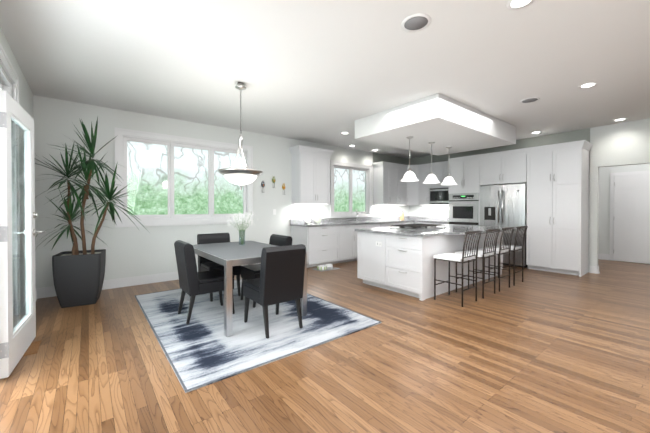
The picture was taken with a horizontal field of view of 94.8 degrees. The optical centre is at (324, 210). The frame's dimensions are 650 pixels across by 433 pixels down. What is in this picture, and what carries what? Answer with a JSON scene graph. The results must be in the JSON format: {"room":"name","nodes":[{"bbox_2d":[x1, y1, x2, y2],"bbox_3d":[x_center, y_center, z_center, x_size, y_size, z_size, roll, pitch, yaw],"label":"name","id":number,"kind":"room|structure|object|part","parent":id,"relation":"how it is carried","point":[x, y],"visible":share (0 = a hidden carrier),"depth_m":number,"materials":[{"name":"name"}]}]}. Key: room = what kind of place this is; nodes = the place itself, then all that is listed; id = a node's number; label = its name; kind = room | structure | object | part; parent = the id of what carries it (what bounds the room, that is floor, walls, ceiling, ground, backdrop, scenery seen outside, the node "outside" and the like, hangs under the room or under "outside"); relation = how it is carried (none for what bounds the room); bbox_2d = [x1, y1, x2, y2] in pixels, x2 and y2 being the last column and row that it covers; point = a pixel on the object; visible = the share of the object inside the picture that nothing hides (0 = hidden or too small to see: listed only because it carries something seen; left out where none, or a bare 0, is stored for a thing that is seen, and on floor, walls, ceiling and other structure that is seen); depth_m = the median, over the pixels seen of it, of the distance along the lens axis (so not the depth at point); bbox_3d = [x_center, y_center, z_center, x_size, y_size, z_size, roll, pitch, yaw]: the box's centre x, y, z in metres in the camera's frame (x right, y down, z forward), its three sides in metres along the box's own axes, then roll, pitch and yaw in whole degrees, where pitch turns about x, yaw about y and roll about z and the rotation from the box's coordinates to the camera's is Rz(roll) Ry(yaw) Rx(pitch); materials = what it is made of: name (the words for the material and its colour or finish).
{"room":"dining room","nodes":[
{"label":"dining room","id":0,"kind":"room"},
{"bbox_2d":[0,259,649,432],"bbox_3d":[3.110,1.232,3.476,10.650,0.050,10.090,0,1,-38],"label":"floor","id":1,"kind":"structure","parent":0,"point":[537,351],"depth_m":2.28,"materials":[{"name":"brown wood"}]},
{"bbox_2d":[23,340,41,355],"bbox_3d":[-2.589,1.208,2.640,0.100,0.010,0.300,0,1,-38],"label":"floor vent","id":2,"kind":"object","parent":1,"relation":"in","point":[33,347],"visible":0.69,"depth_m":2.62,"materials":[{"name":"brown wood"}]},
{"bbox_2d":[34,117,146,307],"bbox_3d":[-3.037,-0.009,3.943,1.198,2.417,1.264,0,1,-38],"label":"plant","id":3,"kind":"object","parent":1,"relation":"on","point":[78,277],"visible":0.98,"depth_m":3.83,"materials":[{"name":"green plant"}]},
{"bbox_3d":[-3.195,0.872,3.918,0.536,0.655,0.536,0,1,-38],"label":"pot","id":4,"kind":"part","parent":3,"relation":"part of","materials":[{"name":"grey ceramic"}]},
{"bbox_2d":[134,279,381,392],"bbox_3d":[-1.034,1.198,3.713,1.970,0.011,2.810,0,1,-38],"label":"rug","id":5,"kind":"object","parent":1,"relation":"on","point":[200,349],"visible":0.69,"depth_m":2.98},
{"bbox_2d":[174,240,234,323],"bbox_3d":[-1.387,0.766,3.449,0.554,0.854,0.450,0,1,-38],"label":"dining chair","id":6,"kind":"object","parent":5,"relation":"on","point":[193,282],"visible":0.92,"depth_m":3.24,"materials":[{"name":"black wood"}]},
{"bbox_2d":[197,233,240,301],"bbox_3d":[-1.504,0.759,4.247,0.450,0.854,0.554,0,1,-38],"label":"dining chair","id":7,"kind":"object","parent":5,"relation":"on","point":[204,264],"visible":0.46,"depth_m":4.24,"materials":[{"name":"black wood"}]},
{"bbox_2d":[186,241,306,336],"bbox_3d":[-1.031,0.826,3.706,0.930,0.731,1.480,0,1,-38],"label":"dining table","id":8,"kind":"object","parent":5,"relation":"on","point":[227,255],"visible":0.58,"depth_m":3.19,"materials":[{"name":"silver metal"}]},
{"bbox_2d":[226,211,257,245],"bbox_3d":[-1.106,0.226,3.959,0.398,0.460,0.380,0,1,-38],"label":"vase","id":9,"kind":"object","parent":8,"relation":"on","point":[241,234],"visible":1,"depth_m":3.94,"materials":[{"name":"clear glass"}]},
{"bbox_2d":[240,234,291,307],"bbox_3d":[-0.788,0.761,4.000,0.554,0.854,0.450,0,1,-38],"label":"dining chair","id":10,"kind":"object","parent":5,"relation":"on","point":[251,271],"visible":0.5,"depth_m":3.96,"materials":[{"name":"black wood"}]},
{"bbox_2d":[243,244,305,338],"bbox_3d":[-0.538,0.769,3.116,0.450,0.854,0.554,0,1,-38],"label":"dining chair","id":11,"kind":"object","parent":5,"relation":"on","point":[281,278],"visible":0.98,"depth_m":2.92,"materials":[{"name":"black leather"}]},
{"bbox_2d":[290,224,340,267],"bbox_3d":[-0.193,0.751,6.663,0.917,0.857,0.656,0,1,-38],"label":"base cabinet","id":12,"kind":"object","parent":1,"relation":"on","point":[323,245],"depth_m":6.38,"materials":[{"name":"white wood"}]},
{"bbox_2d":[293,220,444,231],"bbox_3d":[1.458,0.298,7.272,4.326,0.038,1.746,0,1,-38],"label":"countertop","id":13,"kind":"structure","parent":12,"relation":"on","point":[342,224],"depth_m":7.37,"materials":[{"name":"grey stone"}]},
{"bbox_2d":[313,264,339,271],"bbox_3d":[0.018,1.144,6.096,0.480,0.078,0.320,0,1,-38],"label":"pet bowls","id":14,"kind":"object","parent":1,"relation":"on","point":[325,267],"visible":1,"depth_m":6.01,"materials":[{"name":"ceramic"}]},
{"bbox_2d":[341,228,356,262],"bbox_3d":[0.324,0.748,7.073,0.517,0.857,0.656,0,1,-38],"label":"base cabinet","id":15,"kind":"object","parent":1,"relation":"on","point":[349,237],"depth_m":6.85,"materials":[{"name":"white wood"}]},
{"bbox_2d":[357,231,502,300],"bbox_3d":[1.926,0.763,5.276,2.644,0.857,1.230,0,1,-38],"label":"kitchen island","id":16,"kind":"object","parent":1,"relation":"on","point":[399,258],"depth_m":4.41,"materials":[{"name":"wood"}]},
{"bbox_2d":[355,223,520,238],"bbox_3d":[2.031,0.315,5.184,2.690,0.037,1.560,0,1,-38],"label":"island countertop","id":17,"kind":"structure","parent":16,"relation":"on","point":[429,231],"depth_m":4.67,"materials":[{"name":"grey stone"}]},
{"bbox_2d":[388,223,446,230],"bbox_3d":[1.604,0.268,5.151,0.900,0.057,0.540,0,1,-38],"label":"cooktop","id":18,"kind":"object","parent":17,"relation":"in","point":[420,226],"depth_m":5.02,"materials":[{"name":"silver metal"}]},
{"bbox_2d":[433,230,481,306],"bbox_3d":[1.772,0.726,3.992,0.413,0.953,0.482,0,1,-38],"label":"bar stool","id":19,"kind":"object","parent":1,"relation":"on","point":[456,258],"visible":1,"depth_m":3.95,"materials":[{"name":"metal"}]},
{"bbox_2d":[445,156,480,224],"bbox_3d":[3.498,-0.013,7.268,0.598,2.374,0.750,0,1,-38],"label":"tall cabinet","id":20,"kind":"object","parent":1,"relation":"on","point":[463,199],"depth_m":7.05,"materials":[{"name":"white wood"}]},
{"bbox_2d":[455,229,499,298],"bbox_3d":[2.219,0.723,4.346,0.413,0.953,0.482,0,1,-38],"label":"bar stool","id":21,"kind":"object","parent":1,"relation":"on","point":[482,254],"visible":0.94,"depth_m":4.25,"materials":[{"name":"metal"}]},
{"bbox_2d":[472,227,514,291],"bbox_3d":[2.638,0.720,4.678,0.413,0.953,0.482,0,1,-38],"label":"bar stool","id":22,"kind":"object","parent":1,"relation":"on","point":[500,249],"visible":0.83,"depth_m":4.60,"materials":[{"name":"metal"}]},
{"bbox_2d":[481,184,524,266],"bbox_3d":[4.005,0.308,6.601,0.535,1.745,0.900,0,1,-38],"label":"fridge","id":23,"kind":"object","parent":1,"relation":"on","point":[501,204],"depth_m":6.36,"materials":[{"name":"silver metal"}]},
{"bbox_2d":[488,226,527,285],"bbox_3d":[3.073,0.717,5.023,0.413,0.953,0.482,0,1,-38],"label":"bar stool","id":24,"kind":"object","parent":1,"relation":"on","point":[514,247],"visible":0.85,"depth_m":4.95,"materials":[{"name":"metal"}]},
{"bbox_2d":[525,144,588,275],"bbox_3d":[4.584,-0.001,5.916,0.565,2.374,0.860,0,1,-38],"label":"tall cabinet","id":25,"kind":"object","parent":1,"relation":"on","point":[541,193],"depth_m":5.69,"materials":[{"name":"white wood"}]},
{"bbox_2d":[0,27,649,325],"bbox_3d":[3.110,-0.183,3.463,10.650,2.780,10.090,0,1,-38],"label":"wall","id":26,"kind":"structure","parent":0,"point":[615,148],"depth_m":5.15,"materials":[{"name":"paint"}]},
{"bbox_2d":[0,43,20,328],"bbox_3d":[-2.483,-0.064,2.132,0.222,2.565,2.220,0,1,-38],"label":"patio door","id":27,"kind":"structure","parent":26,"relation":"in","point":[11,73],"depth_m":2.95,"materials":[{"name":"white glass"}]},
{"bbox_2d":[0,90,45,378],"bbox_3d":[-2.585,0.168,2.500,0.173,2.070,0.915,0,1,-30],"label":"door leaf","id":28,"kind":"structure","parent":27,"relation":"attached to","point":[16,341],"depth_m":2.37,"materials":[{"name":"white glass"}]},
{"bbox_2d":[21,288,37,318],"bbox_3d":[-3.530,1.136,3.559,0.025,0.140,1.290,0,1,-38],"label":"baseboard","id":29,"kind":"structure","parent":26,"relation":"attached to","point":[36,288],"depth_m":3.39,"materials":[{"name":"white wood"}]},
{"bbox_2d":[38,263,258,298],"bbox_3d":[-2.370,1.121,5.349,4.070,0.140,0.026,0,1,-38],"label":"baseboard","id":30,"kind":"structure","parent":26,"relation":"attached to","point":[44,292],"depth_m":4.76,"materials":[{"name":"white wood"}]},
{"bbox_2d":[115,127,252,226],"bbox_3d":[-2.391,-0.524,5.379,2.284,1.544,0.130,0,1,-38],"label":"dining window","id":31,"kind":"structure","parent":26,"relation":"in","point":[122,138],"depth_m":5.16,"materials":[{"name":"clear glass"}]},
{"bbox_2d":[261,176,284,193],"bbox_3d":[-1.083,-0.547,6.323,0.583,0.383,0.049,0,1,-38],"label":"wall decoration","id":32,"kind":"object","parent":26,"relation":"attached to","point":[273,181],"visible":0.98,"depth_m":6.32,"materials":[{"name":"multicoloured"}]},
{"bbox_2d":[290,148,330,203],"bbox_3d":[-0.308,-0.721,6.757,0.830,1.130,0.346,0,1,-38],"label":"upper cabinet","id":33,"kind":"object","parent":26,"relation":"attached to","point":[310,170],"depth_m":6.57,"materials":[{"name":"white wood"}]},
{"bbox_2d":[290,216,408,223],"bbox_3d":[0.913,0.224,7.938,4.300,0.100,0.026,0,1,-38],"label":"backsplash","id":34,"kind":"structure","parent":26,"relation":"attached to","point":[334,221],"depth_m":7.53,"materials":[{"name":"white tile"}]},
{"bbox_2d":[330,160,371,217],"bbox_3d":[0.681,-0.540,7.813,1.484,1.414,0.130,0,1,-38],"label":"kitchen window","id":35,"kind":"structure","parent":26,"relation":"in","point":[350,167],"depth_m":7.79,"materials":[{"name":"clear glass"}]},
{"bbox_2d":[373,164,392,203],"bbox_3d":[1.587,-0.706,8.260,0.347,1.073,0.346,0,1,-38],"label":"upper cabinet","id":36,"kind":"object","parent":26,"relation":"attached to","point":[383,173],"depth_m":8.15,"materials":[{"name":"white wood"}]},
{"bbox_2d":[393,164,396,203],"bbox_3d":[1.828,-0.707,8.450,0.494,1.073,0.346,0,1,-38],"label":"upper cabinet","id":37,"kind":"object","parent":26,"relation":"attached to","point":[394,165],"depth_m":8.33,"materials":[{"name":"white wood"}]},
{"bbox_2d":[397,164,404,203],"bbox_3d":[2.127,-0.709,8.668,0.474,1.073,0.377,0,1,-38],"label":"upper cabinet","id":38,"kind":"object","parent":26,"relation":"attached to","point":[400,171],"depth_m":8.49,"materials":[{"name":"white wood"}]},
{"bbox_2d":[405,168,420,203],"bbox_3d":[2.560,-0.711,8.854,0.623,1.073,0.623,0,1,-38],"label":"upper cabinet","id":39,"kind":"object","parent":26,"relation":"attached to","point":[413,188],"depth_m":8.64,"materials":[{"name":"white wood"}]},
{"bbox_2d":[421,164,428,203],"bbox_3d":[2.923,-0.709,8.593,0.377,1.073,0.424,0,1,-38],"label":"upper cabinet","id":40,"kind":"object","parent":26,"relation":"attached to","point":[424,171],"depth_m":8.48,"materials":[{"name":"white wood"}]},
{"bbox_2d":[409,216,444,219],"bbox_3d":[3.143,0.218,8.607,0.026,0.100,1.746,0,1,-38],"label":"backsplash","id":41,"kind":"structure","parent":26,"relation":"attached to","point":[410,217],"depth_m":8.84,"materials":[{"name":"white tile"}]},
{"bbox_2d":[429,164,448,203],"bbox_3d":[3.270,-0.705,8.165,0.366,1.073,0.907,0,1,-38],"label":"upper cabinet","id":42,"kind":"object","parent":26,"relation":"attached to","point":[437,191],"depth_m":8.12,"materials":[{"name":"white wood"}]},
{"bbox_2d":[481,152,528,183],"bbox_3d":[4.030,-0.890,6.611,0.570,0.609,1.044,0,1,-38],"label":"upper cabinet","id":43,"kind":"object","parent":26,"relation":"attached to","point":[513,168],"depth_m":6.37,"materials":[{"name":"white wood"}]},
{"bbox_2d":[598,253,609,259],"bbox_3d":[6.563,1.103,7.411,0.025,0.140,0.750,0,1,-38],"label":"baseboard","id":44,"kind":"structure","parent":26,"relation":"attached to","point":[600,256],"depth_m":7.20,"materials":[{"name":"white wood"}]},
{"bbox_2d":[610,170,649,263],"bbox_3d":[7.045,0.142,6.707,0.125,2.075,0.970,0,1,-38],"label":"hall door","id":45,"kind":"structure","parent":26,"relation":"in","point":[629,216],"depth_m":6.83,"materials":[{"name":"white wood"}]},
{"bbox_2d":[0,0,649,158],"bbox_3d":[3.110,-1.598,3.451,10.650,0.050,10.090,0,1,-38],"label":"ceiling","id":46,"kind":"structure","parent":0,"point":[326,72],"depth_m":3.10,"materials":[{"name":"paint"}]},
{"bbox_2d":[217,82,262,189],"bbox_3d":[-1.041,-0.913,3.696,0.548,1.319,0.548,0,1,-38],"label":"chandelier","id":47,"kind":"object","parent":46,"relation":"hanging from","point":[240,177],"visible":1,"depth_m":3.59,"materials":[{"name":"white glass"}]},
{"bbox_2d":[401,13,430,31],"bbox_3d":[0.756,-1.560,2.486,0.239,0.007,0.239,0,1,28],"label":"ceiling speaker","id":48,"kind":"object","parent":46,"relation":"attached to","point":[414,22],"depth_m":2.47},
{"bbox_2d":[506,0,533,9],"bbox_3d":[1.459,-1.559,2.226,0.188,0.005,0.188,0,1,43],"label":"recessed light","id":49,"kind":"object","parent":46,"relation":"in","point":[517,3],"depth_m":2.25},
{"bbox_2d":[520,97,539,103],"bbox_3d":[2.919,-1.575,4.264,0.239,0.007,0.239,0,1,28],"label":"ceiling speaker","id":50,"kind":"object","parent":46,"relation":"attached to","point":[533,99],"depth_m":4.26},
{"bbox_2d":[578,82,597,87],"bbox_3d":[3.293,-1.572,3.744,0.188,0.005,0.188,0,1,43],"label":"recessed light","id":51,"kind":"object","parent":46,"relation":"in","point":[587,85],"depth_m":3.72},
{"bbox_2d":[355,93,515,155],"bbox_3d":[2.067,-1.427,5.453,2.680,0.323,1.600,0,1,-38],"label":"ceiling","id":52,"kind":"structure","parent":0,"point":[442,122],"depth_m":4.84,"materials":[{"name":"paint"}]},
{"bbox_2d":[401,136,418,181],"bbox_3d":[1.452,-0.890,5.123,0.316,0.745,0.316,0,1,-38],"label":"pendant light","id":53,"kind":"object","parent":52,"relation":"hanging from","point":[409,175],"visible":1,"depth_m":5.08,"materials":[{"name":"white glass"}]},
{"bbox_2d":[423,142,439,183],"bbox_3d":[1.979,-0.893,5.553,0.316,0.745,0.316,0,1,-38],"label":"pendant light","id":54,"kind":"object","parent":52,"relation":"hanging from","point":[431,178],"visible":1,"depth_m":5.51,"materials":[{"name":"white glass"}]},
{"bbox_2d":[441,147,456,184],"bbox_3d":[2.466,-0.897,5.952,0.316,0.745,0.316,0,1,-38],"label":"pendant light","id":55,"kind":"object","parent":52,"relation":"hanging from","point":[448,179],"visible":1,"depth_m":5.89,"materials":[{"name":"white glass"}]},
{"label":"outside","id":56,"kind":"structure","parent":0,"visible":0},
{"bbox_2d":[127,141,364,214],"bbox_3d":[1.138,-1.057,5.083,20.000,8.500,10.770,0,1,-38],"label":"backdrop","id":57,"kind":"structure","parent":56,"point":[156,150],"depth_m":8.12,"materials":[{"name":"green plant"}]}
]}

